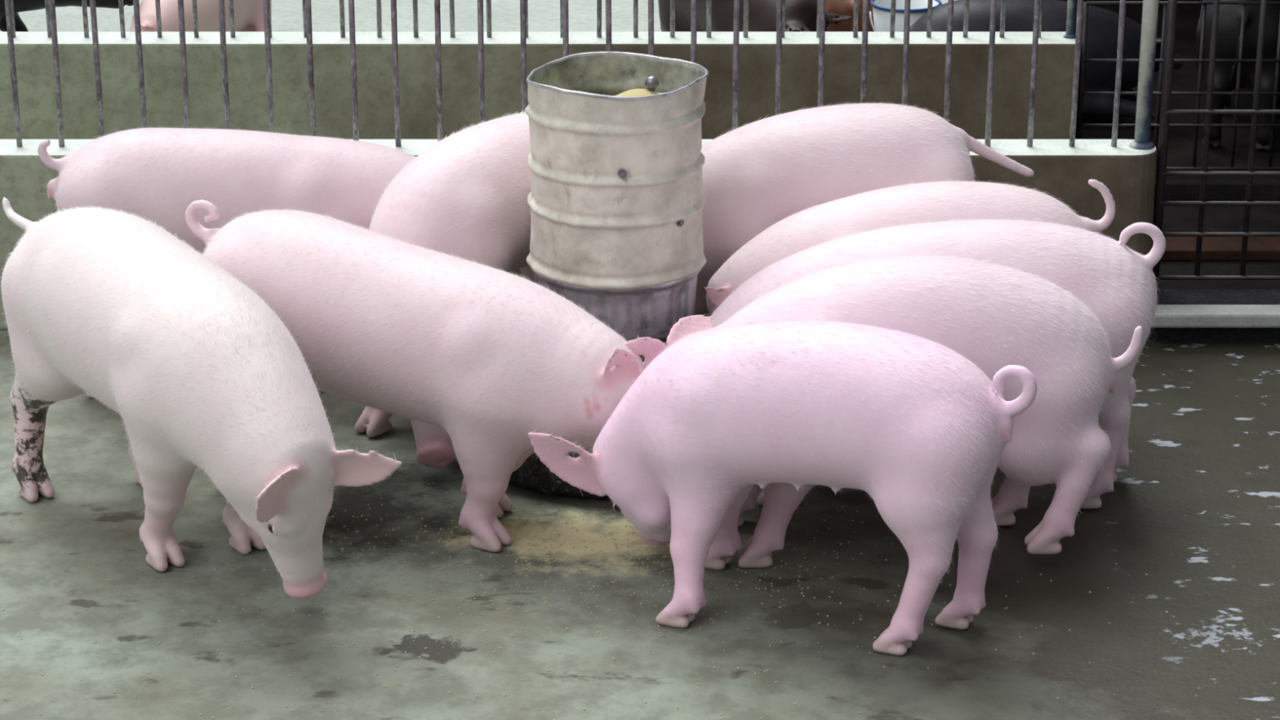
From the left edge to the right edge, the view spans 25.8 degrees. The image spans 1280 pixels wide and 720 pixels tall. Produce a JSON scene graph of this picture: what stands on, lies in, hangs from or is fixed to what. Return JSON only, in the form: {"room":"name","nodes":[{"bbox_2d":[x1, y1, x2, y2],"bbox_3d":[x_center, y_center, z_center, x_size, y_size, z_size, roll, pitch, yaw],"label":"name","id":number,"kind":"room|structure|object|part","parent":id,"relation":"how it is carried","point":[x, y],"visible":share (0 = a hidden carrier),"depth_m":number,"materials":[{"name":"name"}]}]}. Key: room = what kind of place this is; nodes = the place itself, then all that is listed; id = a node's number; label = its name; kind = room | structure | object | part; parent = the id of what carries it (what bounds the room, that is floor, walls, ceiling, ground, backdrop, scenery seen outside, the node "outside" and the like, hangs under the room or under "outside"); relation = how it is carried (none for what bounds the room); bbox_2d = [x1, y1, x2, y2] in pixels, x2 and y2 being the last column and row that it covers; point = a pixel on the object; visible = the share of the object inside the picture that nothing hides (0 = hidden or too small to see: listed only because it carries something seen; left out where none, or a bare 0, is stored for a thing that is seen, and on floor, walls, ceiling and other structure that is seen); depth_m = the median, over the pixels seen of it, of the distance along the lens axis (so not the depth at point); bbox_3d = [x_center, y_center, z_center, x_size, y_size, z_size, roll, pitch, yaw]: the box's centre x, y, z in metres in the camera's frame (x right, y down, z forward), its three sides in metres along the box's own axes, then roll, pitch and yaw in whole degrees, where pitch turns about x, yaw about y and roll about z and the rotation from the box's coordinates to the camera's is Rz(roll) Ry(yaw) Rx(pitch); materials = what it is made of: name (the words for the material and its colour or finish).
{"room":"farm building","nodes":[
{"label":"farm building","id":0,"kind":"room"},
{"bbox_2d":[0,31,1075,139],"bbox_3d":[-2.833,-0.752,8.644,8.335,0.500,0.160,0,20,0],"label":"wall","id":1,"kind":"structure","parent":0,"point":[246,52],"depth_m":8.53,"materials":[{"name":"grey concrete"}]},
{"bbox_2d":[10,0,1042,37],"bbox_3d":[-0.424,-1.355,8.425,3.404,0.844,0.027,0,20,0],"label":"railing","id":2,"kind":"object","parent":1,"relation":"on","point":[46,2],"visible":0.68,"depth_m":8.53,"materials":[{"name":"grey metal"}]},
{"bbox_2d":[1062,0,1076,39],"bbox_3d":[1.315,-1.353,8.425,0.044,0.820,0.044,0,20,0],"label":"wall post","id":3,"kind":"object","parent":1,"relation":"on","point":[1072,4],"visible":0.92,"depth_m":8.53,"materials":[{"name":"metal"}]},
{"bbox_2d":[1075,1,1279,169],"bbox_3d":[1.773,-0.842,8.610,0.849,0.533,0.022,0,20,0],"label":"metal grate","id":4,"kind":"object","parent":3,"relation":"attached to","point":[1079,124],"visible":0.8,"depth_m":8.61,"materials":[{"name":"metal"}]},
{"bbox_2d":[1153,169,1279,200],"bbox_3d":[4.168,-0.545,8.719,5.665,0.060,0.160,0,20,0],"label":"trim","id":5,"kind":"structure","parent":1,"relation":"attached to","point":[1177,188],"depth_m":8.65,"materials":[{"name":"concrete"}]},
{"bbox_2d":[0,139,1156,329],"bbox_3d":[-2.814,-0.337,7.518,8.372,0.490,0.160,0,20,0],"label":"wall","id":6,"kind":"structure","parent":0,"point":[1064,171],"depth_m":7.40,"materials":[{"name":"grey concrete"}]},
{"bbox_2d":[4,0,1125,146],"bbox_3d":[-0.270,-0.916,7.307,3.177,0.804,0.027,0,20,0],"label":"railing","id":7,"kind":"object","parent":6,"relation":"on","point":[7,2],"visible":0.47,"depth_m":7.35,"materials":[{"name":"grey metal"}]},
{"bbox_2d":[1128,0,1159,150],"bbox_3d":[1.332,-1.027,7.267,0.068,1.020,0.068,0,20,0],"label":"gate post","id":8,"kind":"object","parent":6,"relation":"on","point":[1150,7],"visible":0.98,"depth_m":7.35,"materials":[{"name":"metal"}]},
{"bbox_2d":[1151,0,1279,279],"bbox_3d":[1.756,-0.727,7.364,0.764,1.083,0.029,0,20,0],"label":"gate","id":9,"kind":"object","parent":8,"relation":"attached to","point":[1159,202],"visible":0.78,"depth_m":7.43,"materials":[{"name":"metal"}]},
{"bbox_2d":[1146,289,1279,340],"bbox_3d":[4.171,-0.121,7.501,5.658,0.096,0.140,0,20,0],"label":"trim","id":10,"kind":"structure","parent":6,"relation":"attached to","point":[1166,296],"depth_m":7.45,"materials":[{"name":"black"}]},
{"bbox_2d":[1151,304,1279,327],"bbox_3d":[4.171,-0.116,7.394,5.658,0.040,0.085,0,20,0],"label":"curb","id":11,"kind":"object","parent":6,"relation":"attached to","point":[1168,315],"depth_m":7.36,"materials":[{"name":"grey concrete"}]},
{"bbox_2d":[0,0,1279,719],"bbox_3d":[-1.000,-1.271,10.977,16.000,0.120,18.500,0,20,0],"label":"floor","id":12,"kind":"structure","parent":0,"point":[1204,429],"depth_m":5.95,"materials":[{"name":"concrete"}]},
{"bbox_2d":[0,0,133,31],"bbox_3d":[-2.336,-1.295,10.011,1.082,0.581,0.344,0,20,0],"label":"pig","id":13,"kind":"object","parent":12,"relation":"on","point":[19,6],"visible":0.54,"depth_m":9.97},
{"bbox_2d":[129,0,271,31],"bbox_3d":[-1.603,-1.270,10.276,0.424,0.357,0.902,3,20,9],"label":"pig","id":14,"kind":"object","parent":12,"relation":"on","point":[248,14],"visible":0.23,"depth_m":10.04},
{"bbox_2d":[0,197,402,598],"bbox_3d":[-1.055,0.056,6.125,0.404,0.702,1.460,-14,24,-34],"label":"pig","id":15,"kind":"object","parent":12,"relation":"on","point":[197,369],"visible":1,"depth_m":5.80},
{"bbox_2d":[37,125,416,398],"bbox_3d":[-0.952,-0.270,7.068,1.085,0.670,0.389,-1,20,-3],"label":"pig","id":16,"kind":"object","parent":12,"relation":"on","point":[153,174],"visible":0.47,"depth_m":6.87},
{"bbox_2d":[185,200,645,551],"bbox_3d":[-0.514,0.026,6.263,1.200,0.665,0.403,10,22,26],"label":"pig","id":17,"kind":"object","parent":12,"relation":"on","point":[489,357],"visible":0.75,"depth_m":6.06},
{"bbox_2d":[355,111,534,468],"bbox_3d":[-0.372,-0.215,6.828,0.472,0.732,0.968,13,24,31],"label":"pig","id":18,"kind":"object","parent":12,"relation":"on","point":[465,195],"visible":0.32,"depth_m":6.60},
{"bbox_2d":[508,342,666,499],"bbox_3d":[-0.056,0.134,6.753,0.814,0.128,0.814,0,20,0],"label":"trough","id":19,"kind":"object","parent":12,"relation":"on","point":[534,475],"visible":0.02,"depth_m":6.42,"materials":[{"name":"black metal"}]},
{"bbox_2d":[524,51,708,362],"bbox_3d":[-0.056,-0.237,6.618,0.424,0.920,0.423,6,21,16],"label":"barrel","id":20,"kind":"object","parent":12,"relation":"on","point":[616,201],"visible":0.91,"depth_m":6.42,"materials":[{"name":"grey metal"}]},
{"bbox_2d":[613,88,666,97],"bbox_3d":[-0.056,-0.500,6.522,0.380,0.259,0.380,0,20,0],"label":"meal","id":21,"kind":"object","parent":20,"relation":"in","point":[634,92],"visible":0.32,"depth_m":6.48,"materials":[{"name":"beige food"}]},
{"bbox_3d":[0.028,-0.643,6.502,0.034,0.034,0.034,0,20,0],"label":"knob","id":22,"kind":"part","parent":20,"relation":"part of","materials":[{"name":"silver metal"}]},
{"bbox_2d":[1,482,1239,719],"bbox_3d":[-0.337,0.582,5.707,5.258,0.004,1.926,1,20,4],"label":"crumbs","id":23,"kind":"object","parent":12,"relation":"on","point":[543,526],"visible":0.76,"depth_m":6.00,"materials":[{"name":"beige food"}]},
{"bbox_2d":[657,0,853,31],"bbox_3d":[0.375,-1.143,9.656,0.355,0.537,1.038,-12,23,-29],"label":"pig","id":24,"kind":"object","parent":12,"relation":"on","point":[801,15],"visible":0.3,"depth_m":9.39},
{"bbox_2d":[528,317,1036,655],"bbox_3d":[0.294,0.215,5.761,1.051,0.652,0.375,9,22,24],"label":"pig","id":25,"kind":"object","parent":12,"relation":"on","point":[908,421],"visible":1,"depth_m":5.60},
{"bbox_2d":[825,0,874,31],"bbox_3d":[0.733,-1.244,10.173,0.230,0.374,0.724,-2,20,-7],"label":"pig","id":26,"kind":"object","parent":12,"relation":"on","point":[843,7],"visible":0.17,"depth_m":9.86},
{"bbox_2d":[694,100,1034,315],"bbox_3d":[0.489,-0.289,7.027,1.022,0.733,0.402,-3,20,-9],"label":"pig","id":27,"kind":"object","parent":12,"relation":"on","point":[755,175],"visible":0.5,"depth_m":6.81},
{"bbox_2d":[623,252,1142,568],"bbox_3d":[0.523,0.088,6.087,1.129,0.667,0.409,0,20,0],"label":"pig","id":28,"kind":"object","parent":12,"relation":"on","point":[997,317],"visible":0.57,"depth_m":5.93},
{"bbox_2d":[869,0,942,31],"bbox_3d":[0.929,-1.098,9.838,0.255,0.329,0.250,0,20,0],"label":"pail","id":29,"kind":"object","parent":12,"relation":"on","point":[881,8],"visible":0.34,"depth_m":9.74,"materials":[{"name":"white plastic"}]},
{"bbox_3d":[0.929,-1.148,9.793,0.255,0.134,0.056,0,20,0],"label":"handle","id":30,"kind":"part","parent":29,"relation":"part of","materials":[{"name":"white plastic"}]},
{"bbox_2d":[703,179,1115,315],"bbox_3d":[0.646,-0.133,6.764,0.993,0.620,0.390,0,20,0],"label":"pig","id":31,"kind":"object","parent":12,"relation":"on","point":[945,201],"visible":0.35,"depth_m":6.62},
{"bbox_2d":[710,217,1165,508],"bbox_3d":[0.643,-0.013,6.392,1.082,0.649,0.382,0,20,0],"label":"pig","id":32,"kind":"object","parent":12,"relation":"on","point":[1117,282],"visible":0.44,"depth_m":6.25},
{"bbox_2d":[901,0,1182,128],"bbox_3d":[1.337,-1.014,9.466,1.011,0.425,0.449,0,20,0],"label":"pig","id":33,"kind":"object","parent":12,"relation":"on","point":[1102,37],"visible":0.29,"depth_m":9.36},
{"bbox_2d":[1150,236,1279,261],"bbox_3d":[4.171,-0.328,8.160,5.658,0.035,0.160,0,20,0],"label":"trim","id":34,"kind":"structure","parent":12,"relation":"on","point":[1177,248],"depth_m":8.09,"materials":[{"name":"red brick"}]},
{"bbox_2d":[1195,0,1279,151],"bbox_3d":[2.082,-1.108,9.513,0.359,0.571,1.120,5,21,13],"label":"pig","id":35,"kind":"object","parent":12,"relation":"on","point":[1229,20],"visible":0.62,"depth_m":9.07},
{"bbox_2d":[1059,0,1202,6],"bbox_3d":[4.190,-2.378,10.920,5.620,2.000,0.150,0,20,0],"label":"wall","id":36,"kind":"structure","parent":0,"point":[1095,5],"depth_m":11.19,"materials":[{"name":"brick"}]}
]}

